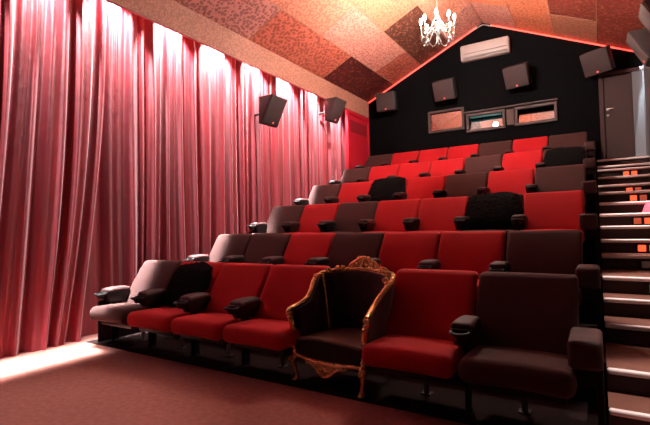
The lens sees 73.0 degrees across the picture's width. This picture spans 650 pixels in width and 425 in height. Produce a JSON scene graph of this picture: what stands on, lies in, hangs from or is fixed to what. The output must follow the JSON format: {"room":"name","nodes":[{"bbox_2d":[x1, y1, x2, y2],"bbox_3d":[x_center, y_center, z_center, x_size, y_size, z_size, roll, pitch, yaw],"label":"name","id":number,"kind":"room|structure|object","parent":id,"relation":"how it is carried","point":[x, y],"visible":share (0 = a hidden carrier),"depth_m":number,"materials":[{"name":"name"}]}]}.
{"room":"auditorium","nodes":[
{"label":"auditorium","id":0,"kind":"room"},
{"bbox_2d":[0,314,608,424],"bbox_3d":[-0.057,1.423,4.039,6.260,0.106,13.450,-2,-2,32],"label":"floor","id":1,"kind":"structure","parent":0,"point":[81,382],"depth_m":3.28,"materials":[{"name":"carpet"}]},
{"bbox_2d":[90,260,184,347],"bbox_3d":[-2.087,1.006,4.933,0.809,0.880,0.810,-2,-2,32],"label":"seat","id":2,"kind":"object","parent":1,"relation":"on","point":[148,290],"visible":0.89,"depth_m":4.95,"materials":[{"name":"brown fabric"}]},
{"bbox_2d":[127,261,224,355],"bbox_3d":[-1.492,0.982,4.562,0.724,0.880,0.810,-2,-2,32],"label":"seat","id":3,"kind":"object","parent":1,"relation":"on","point":[153,320],"visible":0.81,"depth_m":4.31,"materials":[{"name":"red fabric"}]},
{"bbox_2d":[163,261,212,306],"bbox_3d":[-1.452,0.776,4.717,0.637,0.489,0.310,-2,-2,32],"label":"fur throw","id":4,"kind":"object","parent":3,"relation":"on","point":[190,278],"visible":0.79,"depth_m":4.68,"materials":[{"name":"black fur"}]},
{"bbox_2d":[171,263,273,365],"bbox_3d":[-0.931,0.959,4.213,0.724,0.880,0.810,-2,-2,32],"label":"seat","id":5,"kind":"object","parent":1,"relation":"on","point":[237,289],"visible":0.88,"depth_m":4.14,"materials":[{"name":"red fabric"}]},
{"bbox_2d":[223,264,329,367],"bbox_3d":[-0.407,0.934,3.888,0.640,0.874,0.810,-2,-2,32],"label":"seat","id":6,"kind":"object","parent":1,"relation":"on","point":[269,331],"visible":0.77,"depth_m":3.92,"materials":[{"name":"red fabric"}]},
{"bbox_2d":[285,256,396,399],"bbox_3d":[0.173,0.866,3.576,0.810,0.994,0.637,-3,-3,38],"label":"armchair","id":7,"kind":"object","parent":1,"relation":"on","point":[343,309],"visible":0.92,"depth_m":3.62,"materials":[{"name":"gilded carved wood"},{"name":"black velvet"},{"name":"brown leather"}]},
{"bbox_2d":[296,274,331,335],"bbox_3d":[-0.102,0.846,3.740,0.388,0.602,0.117,1,-3,-43],"label":"armrest","id":8,"kind":"object","parent":7,"relation":"on","point":[314,311],"depth_m":3.75,"materials":[{"name":"black fabric"}]},
{"bbox_2d":[296,328,361,365],"bbox_3d":[0.168,1.066,3.557,0.650,0.168,0.500,-3,-3,38],"label":"seat cushion","id":9,"kind":"object","parent":7,"relation":"on","point":[340,346],"depth_m":3.41,"materials":[{"name":"black fabric"}]},
{"bbox_2d":[326,271,389,328],"bbox_3d":[0.292,0.820,3.730,0.652,0.637,0.144,-3,-3,38],"label":"backrest","id":10,"kind":"object","parent":7,"relation":"on","point":[349,294],"depth_m":3.80,"materials":[{"name":"black fabric"}]},
{"bbox_2d":[362,269,481,411],"bbox_3d":[0.749,0.890,3.168,0.724,0.880,0.810,-2,-2,32],"label":"seat","id":11,"kind":"object","parent":1,"relation":"on","point":[432,324],"visible":0.98,"depth_m":3.18,"materials":[{"name":"red fabric"}]},
{"bbox_2d":[458,271,605,424],"bbox_3d":[1.327,0.866,2.809,0.767,0.880,0.810,-2,-2,32],"label":"seat","id":12,"kind":"object","parent":1,"relation":"on","point":[532,343],"visible":0.98,"depth_m":2.79,"materials":[{"name":"brown fabric"}]},
{"bbox_2d":[597,156,649,424],"bbox_3d":[3.814,0.153,5.354,0.786,2.389,6.969,-2,-2,32],"label":"staircase","id":13,"kind":"structure","parent":1,"relation":"on","point":[626,303],"depth_m":3.91,"materials":[{"name":"brown carpet"}]},
{"bbox_2d":[621,170,638,175],"bbox_3d":[4.779,-0.610,6.879,0.230,0.095,0.040,-2,-2,32],"label":"step light","id":14,"kind":"object","parent":13,"relation":"on","point":[631,172],"visible":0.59,"depth_m":6.87,"materials":[{"name":"orange plastic"}]},
{"bbox_2d":[624,186,643,190],"bbox_3d":[4.446,-0.323,6.325,0.230,0.095,0.040,-2,-2,32],"label":"step light","id":15,"kind":"object","parent":13,"relation":"on","point":[638,187],"visible":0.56,"depth_m":6.32,"materials":[{"name":"orange plastic"}]},
{"bbox_2d":[627,194,649,201],"bbox_3d":[4.042,-0.190,5.667,0.230,0.095,0.040,-2,-2,32],"label":"step light","id":16,"kind":"object","parent":13,"relation":"on","point":[632,197],"visible":0.98,"depth_m":5.66,"materials":[{"name":"orange plastic"}]},
{"bbox_2d":[631,217,649,224],"bbox_3d":[3.767,0.100,5.207,0.230,0.095,0.040,-2,-2,32],"label":"step light","id":17,"kind":"object","parent":13,"relation":"on","point":[634,220],"visible":1,"depth_m":5.21,"materials":[{"name":"orange plastic"}]},
{"bbox_2d":[635,244,649,252],"bbox_3d":[3.525,0.389,4.797,0.230,0.095,0.040,-2,-2,32],"label":"step light","id":18,"kind":"object","parent":13,"relation":"on","point":[638,247],"visible":1,"depth_m":4.81,"materials":[{"name":"orange plastic"}]},
{"bbox_2d":[638,260,649,268],"bbox_3d":[3.316,0.530,4.452,0.230,0.095,0.040,-2,-2,32],"label":"step light","id":19,"kind":"object","parent":13,"relation":"on","point":[642,264],"visible":1,"depth_m":4.47,"materials":[{"name":"black plastic"}]},
{"bbox_2d":[642,201,649,212],"bbox_3d":[3.915,-0.063,5.293,0.170,0.140,0.170,-2,-2,32],"label":"lantern","id":20,"kind":"object","parent":13,"relation":"on","point":[646,209],"visible":0.93,"depth_m":5.27,"materials":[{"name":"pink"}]},
{"bbox_2d":[645,283,649,293],"bbox_3d":[2.922,0.665,3.811,0.230,0.095,0.040,-2,-2,32],"label":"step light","id":21,"kind":"object","parent":13,"relation":"on","point":[647,285],"visible":1,"depth_m":3.86,"materials":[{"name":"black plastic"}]},
{"bbox_2d":[174,0,645,101],"bbox_3d":[-0.131,-3.693,4.210,6.410,1.694,13.560,-2,-2,32],"label":"ceiling","id":22,"kind":"structure","parent":0,"point":[363,48],"depth_m":8.25,"materials":[{"name":"orange fabric"}]},
{"bbox_2d":[0,0,106,357],"bbox_3d":[-3.414,-0.724,4.164,0.200,4.326,2.854,-2,-2,32],"label":"curtain","id":23,"kind":"object","parent":22,"relation":"hanging from","point":[53,52],"visible":1,"depth_m":4.80,"materials":[{"name":"red fabric"}]},
{"bbox_2d":[81,2,255,336],"bbox_3d":[-2.135,-0.671,6.356,0.200,4.326,3.413,-2,-2,32],"label":"curtain","id":24,"kind":"object","parent":22,"relation":"hanging from","point":[177,168],"visible":0.62,"depth_m":6.19,"materials":[{"name":"red fabric"}]},
{"bbox_2d":[255,68,345,222],"bbox_3d":[-0.337,-0.604,9.226,0.217,4.326,3.367,-2,-2,32],"label":"curtain","id":25,"kind":"object","parent":22,"relation":"hanging from","point":[306,150],"visible":0.38,"depth_m":8.80,"materials":[{"name":"red fabric"}]},
{"bbox_2d":[420,0,455,45],"bbox_3d":[1.757,-3.466,6.917,0.527,1.590,0.527,-3,-3,40],"label":"chandelier","id":26,"kind":"object","parent":22,"relation":"hanging from","point":[437,31],"visible":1,"depth_m":6.87,"materials":[{"name":"beige metal"}]},
{"bbox_2d":[234,314,607,405],"bbox_3d":[1.517,1.307,7.024,4.948,0.289,6.516,-2,-2,32],"label":"floor","id":27,"kind":"structure","parent":0,"point":[585,394],"depth_m":3.02,"materials":[{"name":"black fabric"}]},
{"bbox_2d":[183,234,253,262],"bbox_3d":[-1.440,0.742,5.992,0.809,0.880,0.810,-2,-2,32],"label":"seat","id":28,"kind":"object","parent":27,"relation":"on","point":[228,248],"visible":0.5,"depth_m":6.12,"materials":[{"name":"brown fabric"}]},
{"bbox_2d":[243,233,291,264],"bbox_3d":[-0.844,0.718,5.621,0.724,0.880,0.810,-2,-2,32],"label":"seat","id":29,"kind":"object","parent":27,"relation":"on","point":[262,248],"visible":0.38,"depth_m":5.78,"materials":[{"name":"brown fabric"}]},
{"bbox_2d":[283,233,335,265],"bbox_3d":[-0.283,0.695,5.272,0.724,0.880,0.810,-2,-2,32],"label":"seat","id":30,"kind":"object","parent":27,"relation":"on","point":[302,248],"visible":0.41,"depth_m":5.43,"materials":[{"name":"red fabric"}]},
{"bbox_2d":[328,232,384,268],"bbox_3d":[0.277,0.672,4.924,0.724,0.880,0.810,-2,-2,32],"label":"seat","id":31,"kind":"object","parent":27,"relation":"on","point":[345,247],"visible":0.27,"depth_m":5.11,"materials":[{"name":"brown fabric"}]},
{"bbox_2d":[379,232,440,274],"bbox_3d":[0.837,0.649,4.576,0.724,0.880,0.810,-2,-2,32],"label":"seat","id":32,"kind":"object","parent":27,"relation":"on","point":[399,250],"visible":0.47,"depth_m":4.73,"materials":[{"name":"red fabric"}]},
{"bbox_2d":[437,231,510,305],"bbox_3d":[1.397,0.626,4.227,0.724,0.880,0.810,-2,-2,32],"label":"seat","id":33,"kind":"object","parent":27,"relation":"on","point":[480,252],"visible":0.49,"depth_m":4.38,"materials":[{"name":"red fabric"}]},
{"bbox_2d":[505,230,601,330],"bbox_3d":[1.975,0.602,3.868,0.767,0.880,0.810,-2,-2,32],"label":"seat","id":34,"kind":"object","parent":27,"relation":"on","point":[530,251],"visible":0.48,"depth_m":4.00,"materials":[{"name":"brown fabric"}]},
{"bbox_2d":[369,21,646,225],"bbox_3d":[3.432,-1.374,9.832,6.260,5.770,0.160,-2,-2,32],"label":"wall","id":35,"kind":"structure","parent":0,"point":[556,70],"depth_m":9.57,"materials":[{"name":"black paint"}]},
{"bbox_2d":[105,0,368,118],"bbox_3d":[-2.391,-2.730,5.588,0.019,0.435,13.248,-2,-2,32],"label":"trim","id":36,"kind":"structure","parent":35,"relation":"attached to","point":[171,15],"depth_m":7.03,"materials":[{"name":"fabric"}]},
{"bbox_2d":[345,109,369,168],"bbox_3d":[0.825,-1.001,10.672,0.062,2.784,1.145,-2,-2,32],"label":"wall panel","id":37,"kind":"object","parent":35,"relation":"attached to","point":[356,125],"visible":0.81,"depth_m":10.60,"materials":[{"name":"red paint"}]},
{"bbox_2d":[350,119,366,136],"bbox_3d":[0.825,-2.048,10.711,0.018,0.280,0.830,-2,-2,32],"label":"vent grille","id":38,"kind":"object","parent":37,"relation":"attached to","point":[358,128],"depth_m":10.68,"materials":[{"name":"red metal"}]},
{"bbox_2d":[376,91,397,112],"bbox_3d":[1.512,-2.674,10.664,0.470,0.467,0.386,-2,-2,26],"label":"wall speaker","id":39,"kind":"object","parent":35,"relation":"attached to","point":[386,101],"visible":1,"depth_m":10.52,"materials":[{"name":"black plastic"}]},
{"bbox_2d":[368,27,476,102],"bbox_3d":[2.247,-3.458,10.489,2.710,1.267,0.028,-2,-2,32],"label":"light strip","id":40,"kind":"object","parent":35,"relation":"attached to","point":[475,27],"visible":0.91,"depth_m":10.37,"materials":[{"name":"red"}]},
{"bbox_2d":[432,77,457,101],"bbox_3d":[2.706,-2.764,9.892,0.470,0.481,0.402,-3,-2,36],"label":"wall speaker","id":41,"kind":"object","parent":35,"relation":"attached to","point":[445,89],"visible":1,"depth_m":9.77,"materials":[{"name":"black plastic"}]},
{"bbox_2d":[428,107,464,133],"bbox_3d":[2.797,-2.126,10.148,0.830,0.510,0.056,-2,-2,32],"label":"window","id":42,"kind":"structure","parent":35,"relation":"in","point":[452,120],"depth_m":10.15,"materials":[{"name":"grey"}]},
{"bbox_2d":[460,36,509,62],"bbox_3d":[3.498,-3.557,9.617,1.020,0.335,0.218,-2,-2,32],"label":"air conditioner","id":43,"kind":"object","parent":35,"relation":"attached to","point":[500,46],"visible":1,"depth_m":9.54,"materials":[{"name":"grey plastic"}]},
{"bbox_2d":[466,109,505,132],"bbox_3d":[3.550,-2.006,9.695,0.820,0.410,0.148,-2,-2,32],"label":"window","id":44,"kind":"structure","parent":35,"relation":"in","point":[497,121],"depth_m":9.68,"materials":[{"name":"grey"}]},
{"bbox_2d":[470,112,501,118],"bbox_3d":[3.534,-2.132,9.677,0.670,0.048,0.040,-2,-2,32],"label":"tube light","id":45,"kind":"object","parent":44,"relation":"attached to","point":[499,113],"visible":1,"depth_m":9.66,"materials":[{"name":"teal glass"}]},
{"bbox_2d":[463,98,557,125],"bbox_3d":[3.953,-2.058,9.445,1.880,0.460,0.148,-2,-2,32],"label":"window","id":46,"kind":"structure","parent":35,"relation":"in","point":[544,114],"depth_m":9.21,"materials":[{"name":"grey"}]},
{"bbox_2d":[502,61,531,89],"bbox_3d":[3.978,-2.826,9.091,0.478,0.490,0.404,-3,-3,42],"label":"wall speaker","id":47,"kind":"object","parent":35,"relation":"attached to","point":[518,75],"visible":1,"depth_m":8.98,"materials":[{"name":"black plastic"}]},
{"bbox_2d":[491,25,632,51],"bbox_3d":[4.767,-3.548,8.921,2.650,1.240,0.028,-2,-2,32],"label":"light strip","id":48,"kind":"object","parent":35,"relation":"attached to","point":[491,25],"visible":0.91,"depth_m":8.89,"materials":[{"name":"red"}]},
{"bbox_2d":[579,45,615,77],"bbox_3d":[5.209,-2.886,8.376,0.370,0.440,0.470,-30,12,-37],"label":"wall speaker","id":49,"kind":"object","parent":35,"relation":"attached to","point":[600,60],"visible":1,"depth_m":8.24,"materials":[{"name":"black plastic"}]},
{"bbox_2d":[598,66,646,159],"bbox_3d":[5.619,-1.837,8.316,0.705,1.735,0.116,-2,-2,32],"label":"door","id":50,"kind":"structure","parent":35,"relation":"in","point":[619,128],"depth_m":8.32,"materials":[{"name":"grey"}]},
{"bbox_2d":[437,226,600,264],"bbox_3d":[2.178,0.515,8.139,4.948,0.449,3.956,-2,-2,32],"label":"floor","id":51,"kind":"structure","parent":0,"point":[589,254],"depth_m":5.21,"materials":[{"name":"black fabric"}]},
{"bbox_2d":[293,184,341,204],"bbox_3d":[-0.117,-0.105,8.174,0.809,0.880,0.810,-2,-2,32],"label":"seat","id":52,"kind":"object","parent":51,"relation":"on","point":[320,194],"visible":0.57,"depth_m":8.29,"materials":[{"name":"brown fabric"}]},
{"bbox_2d":[338,181,373,203],"bbox_3d":[0.479,-0.130,7.803,0.724,0.880,0.810,-2,-2,32],"label":"seat","id":53,"kind":"object","parent":51,"relation":"on","point":[356,191],"visible":0.44,"depth_m":7.97,"materials":[{"name":"red fabric"}]},
{"bbox_2d":[392,178,408,199],"bbox_3d":[1.039,-0.153,7.454,0.724,0.880,0.810,-2,-2,32],"label":"seat","id":54,"kind":"object","parent":51,"relation":"on","point":[399,195],"visible":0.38,"depth_m":7.14,"materials":[{"name":"red fabric"}]},
{"bbox_2d":[368,177,405,201],"bbox_3d":[1.081,-0.363,7.615,0.741,0.535,0.347,-2,-2,32],"label":"fur throw","id":55,"kind":"object","parent":54,"relation":"on","point":[382,189],"visible":0.79,"depth_m":7.58,"materials":[{"name":"black fabric"}]},
{"bbox_2d":[406,175,446,199],"bbox_3d":[1.599,-0.176,7.106,0.724,0.880,0.810,-2,-2,32],"label":"seat","id":56,"kind":"object","parent":51,"relation":"on","point":[421,188],"visible":0.48,"depth_m":7.26,"materials":[{"name":"red fabric"}]},
{"bbox_2d":[445,172,489,197],"bbox_3d":[2.159,-0.199,6.758,0.724,0.880,0.810,-2,-2,32],"label":"seat","id":57,"kind":"object","parent":51,"relation":"on","point":[457,185],"visible":0.52,"depth_m":6.92,"materials":[{"name":"brown fabric"}]},
{"bbox_2d":[487,168,538,208],"bbox_3d":[2.719,-0.222,6.409,0.724,0.880,0.810,-2,-2,32],"label":"seat","id":58,"kind":"object","parent":51,"relation":"on","point":[521,181],"visible":0.51,"depth_m":6.57,"materials":[{"name":"red fabric"}]},
{"bbox_2d":[535,164,597,214],"bbox_3d":[3.297,-0.245,6.050,0.767,0.880,0.810,-2,-2,32],"label":"seat","id":59,"kind":"object","parent":51,"relation":"on","point":[568,177],"visible":0.45,"depth_m":6.19,"materials":[{"name":"brown fabric"}]},
{"bbox_2d":[474,265,603,324],"bbox_3d":[1.846,0.951,7.575,4.948,0.449,5.246,-2,-2,32],"label":"floor","id":60,"kind":"structure","parent":0,"point":[587,309],"depth_m":4.10,"materials":[{"name":"black carpet"}]},
{"bbox_2d":[247,205,305,233],"bbox_3d":[-0.769,0.319,7.098,0.809,0.880,0.810,-2,-2,32],"label":"seat","id":61,"kind":"object","parent":60,"relation":"on","point":[282,219],"visible":0.62,"depth_m":7.19,"materials":[{"name":"brown fabric"}]},
{"bbox_2d":[292,203,339,233],"bbox_3d":[-0.173,0.294,6.727,0.724,0.880,0.810,-2,-2,32],"label":"seat","id":62,"kind":"object","parent":60,"relation":"on","point":[315,218],"visible":0.52,"depth_m":6.86,"materials":[{"name":"red fabric"}]},
{"bbox_2d":[322,201,378,233],"bbox_3d":[0.387,0.271,6.379,0.724,0.880,0.810,-2,-2,32],"label":"seat","id":63,"kind":"object","parent":60,"relation":"on","point":[352,217],"visible":0.49,"depth_m":6.51,"materials":[{"name":"brown fabric"}]},
{"bbox_2d":[362,199,421,232],"bbox_3d":[0.947,0.248,6.030,0.724,0.880,0.810,-2,-2,32],"label":"seat","id":64,"kind":"object","parent":60,"relation":"on","point":[391,215],"visible":0.52,"depth_m":6.17,"materials":[{"name":"red fabric"}]},
{"bbox_2d":[410,196,469,249],"bbox_3d":[1.507,0.225,5.682,0.724,0.880,0.810,-2,-2,32],"label":"seat","id":65,"kind":"object","parent":60,"relation":"on","point":[441,215],"visible":0.53,"depth_m":5.82,"materials":[{"name":"red fabric"}]},
{"bbox_2d":[466,193,527,248],"bbox_3d":[2.067,0.202,5.333,0.724,0.880,0.810,-2,-2,32],"label":"seat","id":66,"kind":"object","parent":60,"relation":"on","point":[519,222],"visible":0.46,"depth_m":5.02,"materials":[{"name":"brown fabric"}]},
{"bbox_2d":[466,191,523,229],"bbox_3d":[2.113,-0.006,5.491,0.695,0.529,0.336,-2,-2,32],"label":"fur throw","id":67,"kind":"object","parent":66,"relation":"on","point":[490,211],"visible":0.88,"depth_m":5.45,"materials":[{"name":"black fur"}]},
{"bbox_2d":[522,190,599,265],"bbox_3d":[2.646,0.179,4.974,0.767,0.880,0.810,-2,-2,32],"label":"seat","id":68,"kind":"object","parent":60,"relation":"on","point":[558,210],"visible":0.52,"depth_m":5.09,"materials":[{"name":"red fabric"}]},
{"bbox_2d":[585,194,598,225],"bbox_3d":[2.497,0.078,8.681,4.948,0.449,2.716,-2,-2,32],"label":"floor","id":69,"kind":"structure","parent":0,"point":[589,207],"depth_m":6.27,"materials":[{"name":"black fabric"}]},
{"bbox_2d":[328,167,370,183],"bbox_3d":[0.541,-0.529,9.258,0.809,0.880,0.810,-2,-2,32],"label":"seat","id":70,"kind":"object","parent":69,"relation":"on","point":[358,174],"visible":0.49,"depth_m":9.39,"materials":[{"name":"brown fabric"}]},
{"bbox_2d":[368,164,399,180],"bbox_3d":[1.137,-0.553,8.888,0.724,0.880,0.810,-2,-2,32],"label":"seat","id":71,"kind":"object","parent":69,"relation":"on","point":[388,171],"visible":0.29,"depth_m":9.08,"materials":[{"name":"red fabric"}]},
{"bbox_2d":[398,161,431,178],"bbox_3d":[1.697,-0.576,8.539,0.724,0.880,0.810,-2,-2,32],"label":"seat","id":72,"kind":"object","parent":69,"relation":"on","point":[419,169],"visible":0.44,"depth_m":8.71,"materials":[{"name":"red fabric"}]},
{"bbox_2d":[430,158,465,189],"bbox_3d":[2.257,-0.599,8.191,0.724,0.880,0.810,-2,-2,32],"label":"seat","id":73,"kind":"object","parent":69,"relation":"on","point":[447,167],"visible":0.46,"depth_m":8.37,"materials":[{"name":"red fabric"}]},
{"bbox_2d":[464,154,503,185],"bbox_3d":[2.817,-0.622,7.843,0.724,0.880,0.810,-2,-2,32],"label":"seat","id":74,"kind":"object","parent":69,"relation":"on","point":[488,163],"visible":0.47,"depth_m":8.02,"materials":[{"name":"brown fabric"}]},
{"bbox_2d":[502,150,545,183],"bbox_3d":[3.377,-0.645,7.494,0.724,0.880,0.810,-2,-2,32],"label":"seat","id":75,"kind":"object","parent":69,"relation":"on","point":[530,159],"visible":0.45,"depth_m":7.67,"materials":[{"name":"red fabric"}]},
{"bbox_2d":[543,146,596,181],"bbox_3d":[3.955,-0.669,7.135,0.767,0.880,0.810,-2,-2,32],"label":"seat","id":76,"kind":"object","parent":69,"relation":"on","point":[590,163],"visible":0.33,"depth_m":6.73,"materials":[{"name":"brown fabric"}]},
{"bbox_2d":[542,146,585,166],"bbox_3d":[3.969,-0.866,7.302,0.646,0.504,0.316,-2,-2,30],"label":"fur throw","id":77,"kind":"object","parent":76,"relation":"on","point":[561,156],"visible":0.71,"depth_m":7.28,"materials":[{"name":"black fur"}]},
{"bbox_2d":[586,171,597,193],"bbox_3d":[2.819,-0.358,9.227,4.948,0.449,1.466,-2,-2,32],"label":"floor","id":78,"kind":"structure","parent":0,"point":[592,177],"depth_m":7.33,"materials":[{"name":"black fabric"}]},
{"bbox_2d":[354,154,392,168],"bbox_3d":[1.170,-0.954,10.299,0.809,0.880,0.810,-2,-2,32],"label":"seat","id":79,"kind":"object","parent":78,"relation":"on","point":[379,160],"visible":0.4,"depth_m":10.45,"materials":[{"name":"brown fabric"}]},
{"bbox_2d":[391,151,419,164],"bbox_3d":[1.766,-0.978,9.928,0.724,0.880,0.810,-2,-2,32],"label":"seat","id":80,"kind":"object","parent":78,"relation":"on","point":[405,157],"visible":0.39,"depth_m":10.12,"materials":[{"name":"red fabric"}]},
{"bbox_2d":[418,148,448,161],"bbox_3d":[2.326,-1.001,9.579,0.724,0.880,0.810,-2,-2,32],"label":"seat","id":81,"kind":"object","parent":78,"relation":"on","point":[431,155],"visible":0.37,"depth_m":9.77,"materials":[{"name":"red fabric"}]},
{"bbox_2d":[447,144,479,166],"bbox_3d":[2.886,-1.024,9.231,0.724,0.880,0.810,-2,-2,32],"label":"seat","id":82,"kind":"object","parent":78,"relation":"on","point":[465,151],"visible":0.36,"depth_m":9.42,"materials":[{"name":"red fabric"}]},
{"bbox_2d":[479,140,513,165],"bbox_3d":[3.446,-1.047,8.883,0.724,0.880,0.810,-2,-2,32],"label":"seat","id":83,"kind":"object","parent":78,"relation":"on","point":[502,147],"visible":0.39,"depth_m":9.07,"materials":[{"name":"brown fabric"}]},
{"bbox_2d":[512,136,551,160],"bbox_3d":[4.006,-1.070,8.534,0.724,0.880,0.810,-2,-2,32],"label":"seat","id":84,"kind":"object","parent":78,"relation":"on","point":[537,143],"visible":0.41,"depth_m":8.72,"materials":[{"name":"red fabric"}]},
{"bbox_2d":[549,132,595,158],"bbox_3d":[4.585,-1.094,8.175,0.767,0.880,0.810,-2,-2,32],"label":"seat","id":85,"kind":"object","parent":78,"relation":"on","point":[572,139],"visible":0.44,"depth_m":8.33,"materials":[{"name":"brown fabric"}]},
{"bbox_2d":[643,65,649,155],"bbox_3d":[2.534,-0.985,2.481,0.150,4.510,13.250,-2,-2,32],"label":"wall","id":86,"kind":"structure","parent":0,"point":[646,70],"depth_m":7.78,"materials":[{"name":"grey paint"}]},
{"bbox_2d":[626,28,649,66],"bbox_3d":[4.774,-2.468,6.629,0.345,0.460,0.440,-2,-2,32],"label":"wall speaker","id":87,"kind":"object","parent":86,"relation":"attached to","point":[638,40],"visible":1,"depth_m":6.48,"materials":[{"name":"grey"}]},
{"bbox_2d":[638,0,649,31],"bbox_3d":[3.635,-2.031,4.771,0.345,0.460,0.440,-2,-2,32],"label":"wall speaker","id":88,"kind":"object","parent":86,"relation":"attached to","point":[644,12],"visible":1,"depth_m":4.79,"materials":[{"name":"grey"}]},
{"bbox_3d":[-2.735,-0.731,5.757,0.150,4.435,13.250,-2,-2,32],"label":"wall","id":89,"kind":"structure","parent":0,"visible":0},
{"bbox_2d":[254,94,286,127],"bbox_3d":[-1.051,-1.739,7.684,0.685,0.460,0.440,-2,-2,32],"label":"wall speaker","id":90,"kind":"object","parent":89,"relation":"attached to","point":[271,106],"visible":0.99,"depth_m":7.48,"materials":[{"name":"black plastic"}]},
{"bbox_2d":[319,97,345,123],"bbox_3d":[0.076,-2.176,9.525,0.685,0.460,0.440,-2,-2,32],"label":"wall speaker","id":91,"kind":"object","parent":89,"relation":"attached to","point":[334,106],"visible":0.96,"depth_m":9.31,"materials":[{"name":"black plastic"}]},
{"bbox_2d":[328,97,345,122],"bbox_3d":[0.265,-2.184,9.407,0.240,0.436,0.416,-2,-2,32],"label":"grille","id":92,"kind":"object","parent":91,"relation":"attached to","point":[336,105],"depth_m":9.33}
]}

